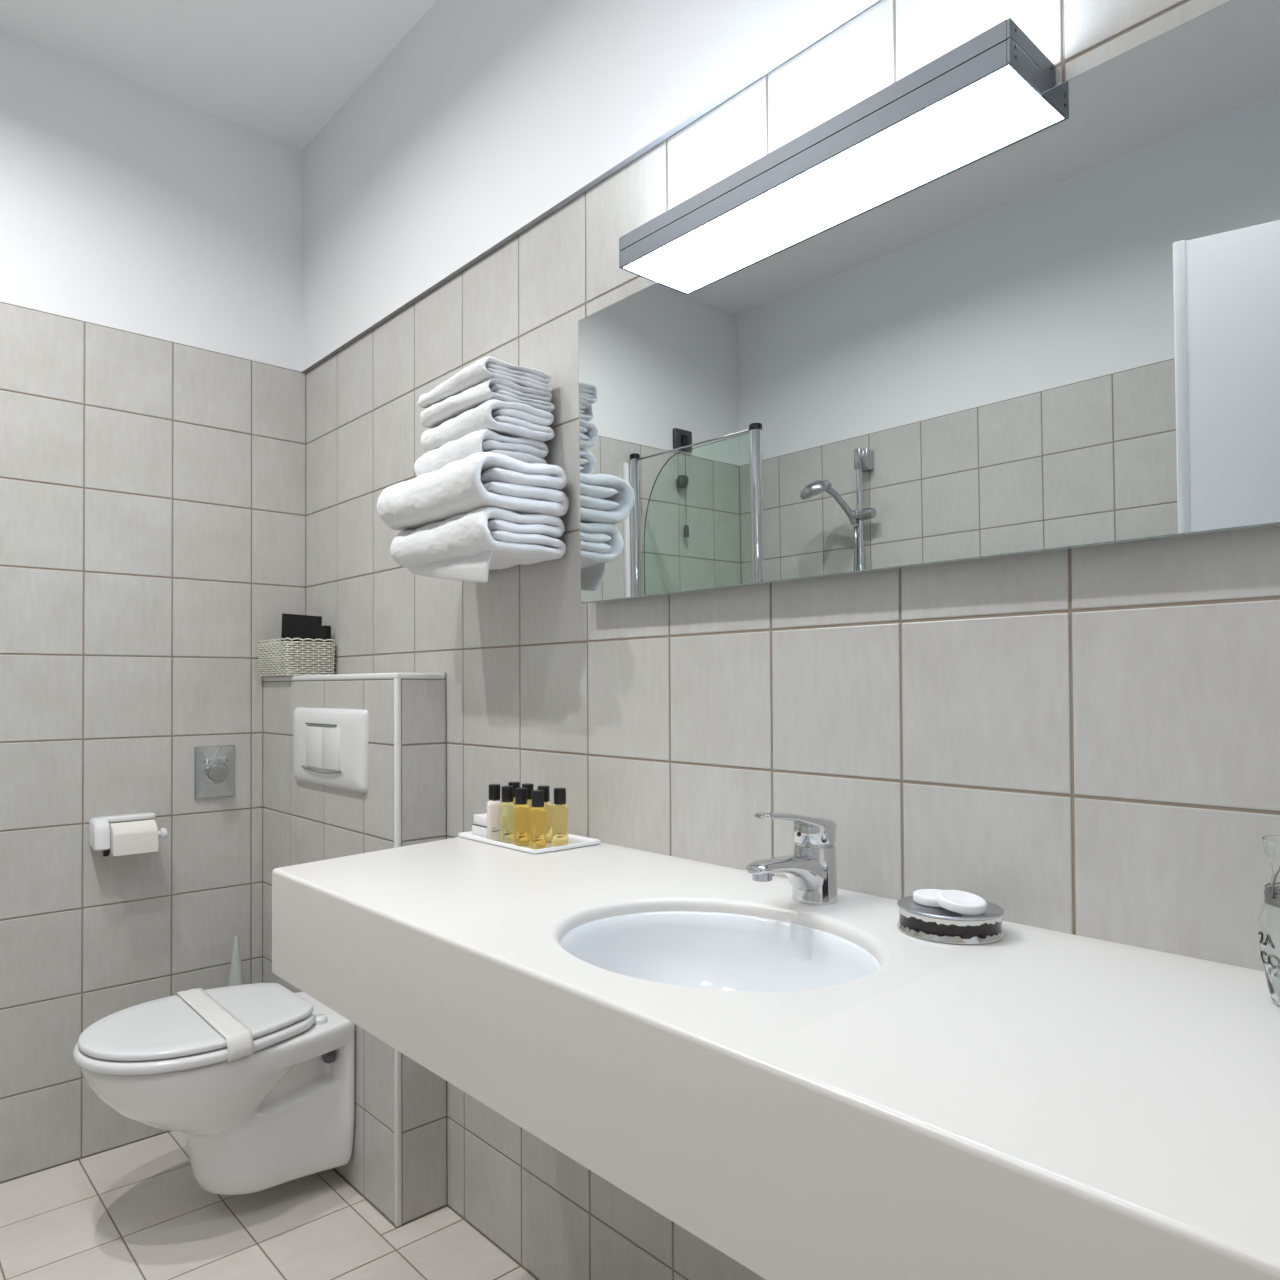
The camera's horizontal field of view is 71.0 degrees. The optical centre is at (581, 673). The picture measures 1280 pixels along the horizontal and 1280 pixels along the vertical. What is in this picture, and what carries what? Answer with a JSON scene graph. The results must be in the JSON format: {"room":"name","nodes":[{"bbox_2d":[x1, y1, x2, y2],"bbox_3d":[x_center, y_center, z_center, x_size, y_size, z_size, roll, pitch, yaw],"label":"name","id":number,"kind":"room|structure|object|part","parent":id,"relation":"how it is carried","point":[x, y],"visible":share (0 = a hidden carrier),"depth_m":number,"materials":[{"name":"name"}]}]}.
{"room":"hotel bathroom","nodes":[
{"label":"hotel bathroom","id":0,"kind":"room"},
{"bbox_2d":[0,31,305,1183],"bbox_3d":[-1.526,-0.155,1.907,2.110,2.620,0.100,0,-1,-40],"label":"wall","id":1,"kind":"structure","parent":0,"point":[153,381],"depth_m":2.19,"materials":[{"name":"tile"}]},
{"bbox_2d":[89,812,166,856],"bbox_3d":[-1.091,0.387,2.159,0.161,0.089,0.066,0,-1,-40],"label":"paper holder","id":2,"kind":"object","parent":1,"relation":"attached to","point":[99,830],"visible":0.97,"depth_m":2.11,"materials":[{"name":"white plastic"}]},
{"bbox_3d":[-1.140,0.381,2.118,0.032,0.073,0.066,0,-1,-40],"label":"arm","id":3,"kind":"part","parent":2,"relation":"part of","materials":[{"name":"white plastic"}]},
{"bbox_2d":[109,820,157,855],"bbox_3d":[-1.079,0.392,2.149,0.098,0.072,0.074,0,-1,-40],"label":"toilet roll","id":4,"kind":"object","parent":2,"relation":"hanging from","point":[133,837],"visible":0.89,"depth_m":2.12,"materials":[{"name":"paper"}]},
{"bbox_2d":[194,745,234,799],"bbox_3d":[-0.939,0.254,2.307,0.102,0.136,0.042,0,-1,-40],"label":"chrome valve","id":5,"kind":"object","parent":1,"relation":"attached to","point":[214,765],"visible":1,"depth_m":2.30,"materials":[{"name":"metal"}]},
{"bbox_2d":[0,0,436,150],"bbox_3d":[-0.649,-1.534,0.893,2.110,0.100,2.820,0,-1,-40],"label":"ceiling","id":6,"kind":"structure","parent":0,"point":[277,70],"depth_m":2.08,"materials":[{"name":"paint"}]},
{"bbox_2d":[0,1131,537,1279],"bbox_3d":[-0.637,1.170,0.853,2.110,0.092,2.820,0,-1,-40],"label":"floor","id":7,"kind":"structure","parent":0,"point":[138,1210],"depth_m":1.82,"materials":[{"name":"tile"}]},
{"bbox_2d":[228,936,244,985],"bbox_3d":[-0.883,0.909,2.289,0.100,0.474,0.100,0,-1,-40],"label":"toilet brush","id":8,"kind":"object","parent":7,"relation":"on","point":[236,977],"visible":0.17,"depth_m":2.28,"materials":[{"name":"plastic"}]},
{"bbox_2d":[263,673,446,1226],"bbox_3d":[-0.572,0.579,2.161,0.121,1.151,0.731,0,-1,-40],"label":"enclosure","id":9,"kind":"object","parent":7,"relation":"on","point":[398,1161],"visible":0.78,"depth_m":1.92,"materials":[{"name":"tile"}]},
{"bbox_2d":[73,983,354,1194],"bbox_3d":[-0.777,0.903,1.898,0.529,0.369,0.362,0,-1,-40],"label":"toilet","id":10,"kind":"object","parent":9,"relation":"attached to","point":[282,1112],"visible":0.94,"depth_m":1.84,"materials":[{"name":"ceramic"}]},
{"bbox_3d":[-0.811,0.746,1.872,0.443,0.021,0.362,0,-1,-40],"label":"seat","id":11,"kind":"part","parent":10,"relation":"part of","materials":[{"name":"plastic"}]},
{"bbox_3d":[-0.808,0.726,1.875,0.435,0.014,0.346,0,-1,-40],"label":"lid","id":12,"kind":"part","parent":10,"relation":"part of","materials":[{"name":"plastic"}]},
{"bbox_2d":[175,988,253,1061],"bbox_3d":[-0.783,0.736,1.896,0.052,0.047,0.371,0,-1,-39],"label":"band","id":13,"kind":"object","parent":10,"relation":"on","point":[239,1038],"visible":0.9,"depth_m":1.83,"materials":[{"name":"white paper"}]},
{"bbox_2d":[258,638,335,676],"bbox_3d":[-0.752,-0.041,2.358,0.134,0.096,0.200,0,-1,-40],"label":"wicker basket","id":14,"kind":"object","parent":9,"relation":"on","point":[272,658],"visible":0.95,"depth_m":2.29,"materials":[{"name":"beige wicker"}]},
{"bbox_2d":[281,613,321,671],"bbox_3d":[-0.742,-0.082,2.367,0.144,0.158,0.017,-1,-1,25],"label":"folder","id":15,"kind":"object","parent":14,"relation":"in","point":[293,625],"visible":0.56,"depth_m":2.36,"materials":[{"name":"cardboard"}]},
{"bbox_2d":[316,625,330,673],"bbox_3d":[-0.672,-0.061,2.332,0.032,0.126,0.024,-1,-1,25],"label":"box","id":16,"kind":"object","parent":14,"relation":"in","point":[323,632],"visible":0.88,"depth_m":2.32,"materials":[{"name":"cardboard"}]},
{"bbox_3d":[-0.619,0.010,2.138,0.013,0.013,0.722,0,-1,-40],"label":"edge trim","id":17,"kind":"part","parent":9,"relation":"part of","materials":[{"name":"white metal"}]},
{"bbox_2d":[293,707,367,792],"bbox_3d":[-0.596,0.172,2.084,0.022,0.181,0.382,0,-1,-40],"label":"flush plate","id":18,"kind":"object","parent":9,"relation":"attached to","point":[330,746],"visible":1,"depth_m":2.04,"materials":[{"name":"white plastic"}]},
{"bbox_3d":[-0.380,0.573,1.853,0.013,1.130,0.013,0,-1,-40],"label":"corner trim","id":19,"kind":"part","parent":9,"relation":"part of","materials":[{"name":"white metal"}]},
{"bbox_3d":[-0.342,0.005,1.896,0.121,0.013,0.013,0,-1,-40],"label":"edge trim","id":20,"kind":"part","parent":9,"relation":"part of","materials":[{"name":"white metal"}]},
{"bbox_2d":[302,0,1279,1279],"bbox_3d":[0.117,-0.168,1.521,0.112,2.620,2.620,0,-1,-40],"label":"wall","id":21,"kind":"structure","parent":0,"point":[1084,741],"depth_m":1.38,"materials":[{"name":"tile"}]},
{"bbox_2d":[272,837,1279,1279],"bbox_3d":[0.209,0.359,0.944,0.516,0.153,1.627,0,-1,-40],"label":"countertop","id":22,"kind":"structure","parent":21,"relation":"attached to","point":[1032,1103],"depth_m":0.70,"materials":[{"name":"white stone"}]},
{"bbox_2d":[458,831,600,853],"bbox_3d":[-0.094,0.289,1.569,0.145,0.008,0.230,0,-1,-40],"label":"tray","id":23,"kind":"object","parent":22,"relation":"on","point":[574,841],"visible":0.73,"depth_m":1.51,"materials":[{"name":"ceramic"}]},
{"bbox_2d":[472,813,486,836],"bbox_3d":[-0.166,0.273,1.616,0.041,0.034,0.054,0,-1,-38],"label":"soap box","id":24,"kind":"object","parent":23,"relation":"on","point":[479,827],"visible":0.4,"depth_m":1.60,"materials":[{"name":"white"}]},
{"bbox_2d":[487,784,500,839],"bbox_3d":[-0.152,0.241,1.562,0.027,0.096,0.027,0,-1,-9],"label":"toiletry bottle","id":25,"kind":"object","parent":23,"relation":"on","point":[494,801],"visible":0.86,"depth_m":1.55,"materials":[{"name":"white plastic"}]},
{"bbox_2d":[499,786,514,842],"bbox_3d":[-0.127,0.241,1.533,0.027,0.096,0.027,0,-1,-9],"label":"toiletry bottle","id":26,"kind":"object","parent":23,"relation":"on","point":[506,806],"visible":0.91,"depth_m":1.52,"materials":[{"name":"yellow plastic"}]},
{"bbox_2d":[508,782,519,803],"bbox_3d":[-0.120,0.242,1.600,0.027,0.096,0.027,0,-1,-12],"label":"toiletry bottle","id":27,"kind":"object","parent":23,"relation":"on","point":[514,784],"visible":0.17,"depth_m":1.59,"materials":[{"name":"black plastic"}]},
{"bbox_2d":[513,788,529,845],"bbox_3d":[-0.101,0.240,1.503,0.027,0.096,0.027,0,-1,-9],"label":"toiletry bottle","id":28,"kind":"object","parent":23,"relation":"on","point":[521,827],"visible":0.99,"depth_m":1.49,"materials":[{"name":"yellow plastic"}]},
{"bbox_2d":[522,783,533,807],"bbox_3d":[-0.094,0.241,1.569,0.027,0.096,0.027,0,-1,-12],"label":"toiletry bottle","id":29,"kind":"object","parent":23,"relation":"on","point":[529,786],"visible":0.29,"depth_m":1.56,"materials":[{"name":"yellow plastic"}]},
{"bbox_2d":[529,790,545,848],"bbox_3d":[-0.071,0.240,1.468,0.027,0.096,0.027,0,-1,-5],"label":"toiletry bottle","id":30,"kind":"object","parent":23,"relation":"on","point":[537,813],"visible":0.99,"depth_m":1.46,"materials":[{"name":"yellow plastic"}]},
{"bbox_2d":[538,785,551,842],"bbox_3d":[-0.065,0.241,1.535,0.027,0.096,0.027,0,-1,-12],"label":"toiletry bottle","id":31,"kind":"object","parent":23,"relation":"on","point":[547,805],"visible":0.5,"depth_m":1.52,"materials":[{"name":"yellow plastic"}]},
{"bbox_2d":[552,788,567,845],"bbox_3d":[-0.036,0.240,1.501,0.027,0.096,0.027,0,-1,-5],"label":"toiletry bottle","id":32,"kind":"object","parent":23,"relation":"on","point":[559,809],"visible":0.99,"depth_m":1.49,"materials":[{"name":"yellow plastic"}]},
{"bbox_2d":[560,911,879,991],"bbox_3d":[0.142,0.366,0.965,0.323,0.138,0.367,0,-1,-40],"label":"washbasin","id":33,"kind":"object","parent":22,"relation":"in","point":[695,949],"visible":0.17,"depth_m":1.09,"materials":[{"name":"ceramic"}]},
{"bbox_2d":[746,812,837,904],"bbox_3d":[0.262,0.225,1.100,0.164,0.118,0.057,0,-1,-40],"label":"tap","id":34,"kind":"object","parent":22,"relation":"on","point":[811,869],"visible":1,"depth_m":1.10,"materials":[{"name":"silver metal"}]},
{"bbox_3d":[0.245,0.249,1.085,0.120,0.054,0.047,0,-1,-40],"label":"spout","id":35,"kind":"part","parent":34,"relation":"part of","materials":[{"name":"silver metal"}]},
{"bbox_3d":[0.261,0.183,1.100,0.128,0.034,0.045,0,-1,-40],"label":"lever","id":36,"kind":"part","parent":34,"relation":"part of","materials":[{"name":"silver metal"}]},
{"bbox_2d":[897,895,1003,944],"bbox_3d":[0.403,0.268,0.980,0.108,0.028,0.108,0,-1,-40],"label":"soap dish","id":37,"kind":"object","parent":22,"relation":"on","point":[934,924],"visible":0.85,"depth_m":0.94,"materials":[{"name":"silver metal"}]},
{"bbox_2d":[913,889,941,906],"bbox_3d":[0.397,0.250,0.998,0.050,0.010,0.050,0,-1,-40],"label":"soap","id":38,"kind":"object","parent":37,"relation":"on","point":[927,897],"visible":0.62,"depth_m":0.99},
{"bbox_3d":[0.403,0.256,0.980,0.108,0.004,0.108,-1,-1,41],"label":"lid","id":39,"kind":"part","parent":37,"relation":"part of","materials":[{"name":"metal"}]},
{"bbox_2d":[936,890,986,914],"bbox_3d":[0.409,0.246,0.963,0.050,0.016,0.050,-1,-1,42],"label":"soap","id":40,"kind":"object","parent":37,"relation":"on","point":[957,901],"visible":1,"depth_m":0.95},
{"bbox_2d":[1258,835,1279,1005],"bbox_3d":[0.603,0.209,0.745,0.064,0.138,0.064,0,-1,-40],"label":"glass bottle","id":41,"kind":"object","parent":22,"relation":"on","point":[1269,915],"visible":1,"depth_m":0.75,"materials":[{"name":"glass"}]},
{"bbox_2d":[619,18,1055,282],"bbox_3d":[0.289,-0.641,1.169,0.111,0.046,0.587,0,-1,-40],"label":"wall lamp","id":42,"kind":"object","parent":21,"relation":"attached to","point":[1000,68],"visible":0.83,"depth_m":1.07,"materials":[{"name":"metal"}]},
{"bbox_2d":[578,0,1279,603],"bbox_3d":[0.377,-0.373,1.118,0.042,0.489,1.144,0,-1,-40],"label":"wall mirror","id":43,"kind":"object","parent":21,"relation":"attached to","point":[1052,323],"visible":1,"depth_m":1.00,"materials":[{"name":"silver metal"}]},
{"bbox_3d":[-0.175,-0.243,1.694,0.131,0.006,0.106,0,-1,-40],"label":"bracket","id":44,"kind":"object","parent":21,"relation":"attached to","visible":0},
{"bbox_2d":[390,506,565,582],"bbox_3d":[-0.196,-0.220,1.665,0.193,0.129,0.323,0,-1,-40],"label":"bath towel","id":45,"kind":"object","parent":44,"relation":"hanging from","point":[465,546],"visible":1,"depth_m":1.57,"materials":[{"name":"white fabric"}]},
{"bbox_2d":[377,452,568,529],"bbox_3d":[-0.208,-0.324,1.661,0.215,0.094,0.344,0,-1,-40],"label":"bath towel","id":46,"kind":"object","parent":45,"relation":"on","point":[481,479],"visible":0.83,"depth_m":1.55,"materials":[{"name":"white fabric"}]},
{"bbox_2d":[414,429,548,476],"bbox_3d":[-0.189,-0.396,1.677,0.165,0.063,0.232,0,-1,-40],"label":"hand towel","id":47,"kind":"object","parent":46,"relation":"on","point":[526,450],"visible":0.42,"depth_m":1.60,"materials":[{"name":"white fabric"}]},
{"bbox_2d":[421,399,553,451],"bbox_3d":[-0.178,-0.450,1.672,0.156,0.058,0.245,0,-1,-40],"label":"hand towel","id":48,"kind":"object","parent":47,"relation":"on","point":[509,419],"visible":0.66,"depth_m":1.59,"materials":[{"name":"white fabric"}]},
{"bbox_2d":[420,378,554,427],"bbox_3d":[-0.183,-0.494,1.676,0.156,0.041,0.244,0,-1,-40],"label":"hand towel","id":49,"kind":"object","parent":48,"relation":"on","point":[433,416],"visible":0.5,"depth_m":1.60,"materials":[{"name":"white fabric"}]},
{"bbox_2d":[418,356,552,407],"bbox_3d":[-0.183,-0.528,1.672,0.161,0.039,0.240,0,-1,-40],"label":"hand towel","id":50,"kind":"object","parent":49,"relation":"on","point":[485,368],"visible":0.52,"depth_m":1.59,"materials":[{"name":"white fabric"}]}
]}

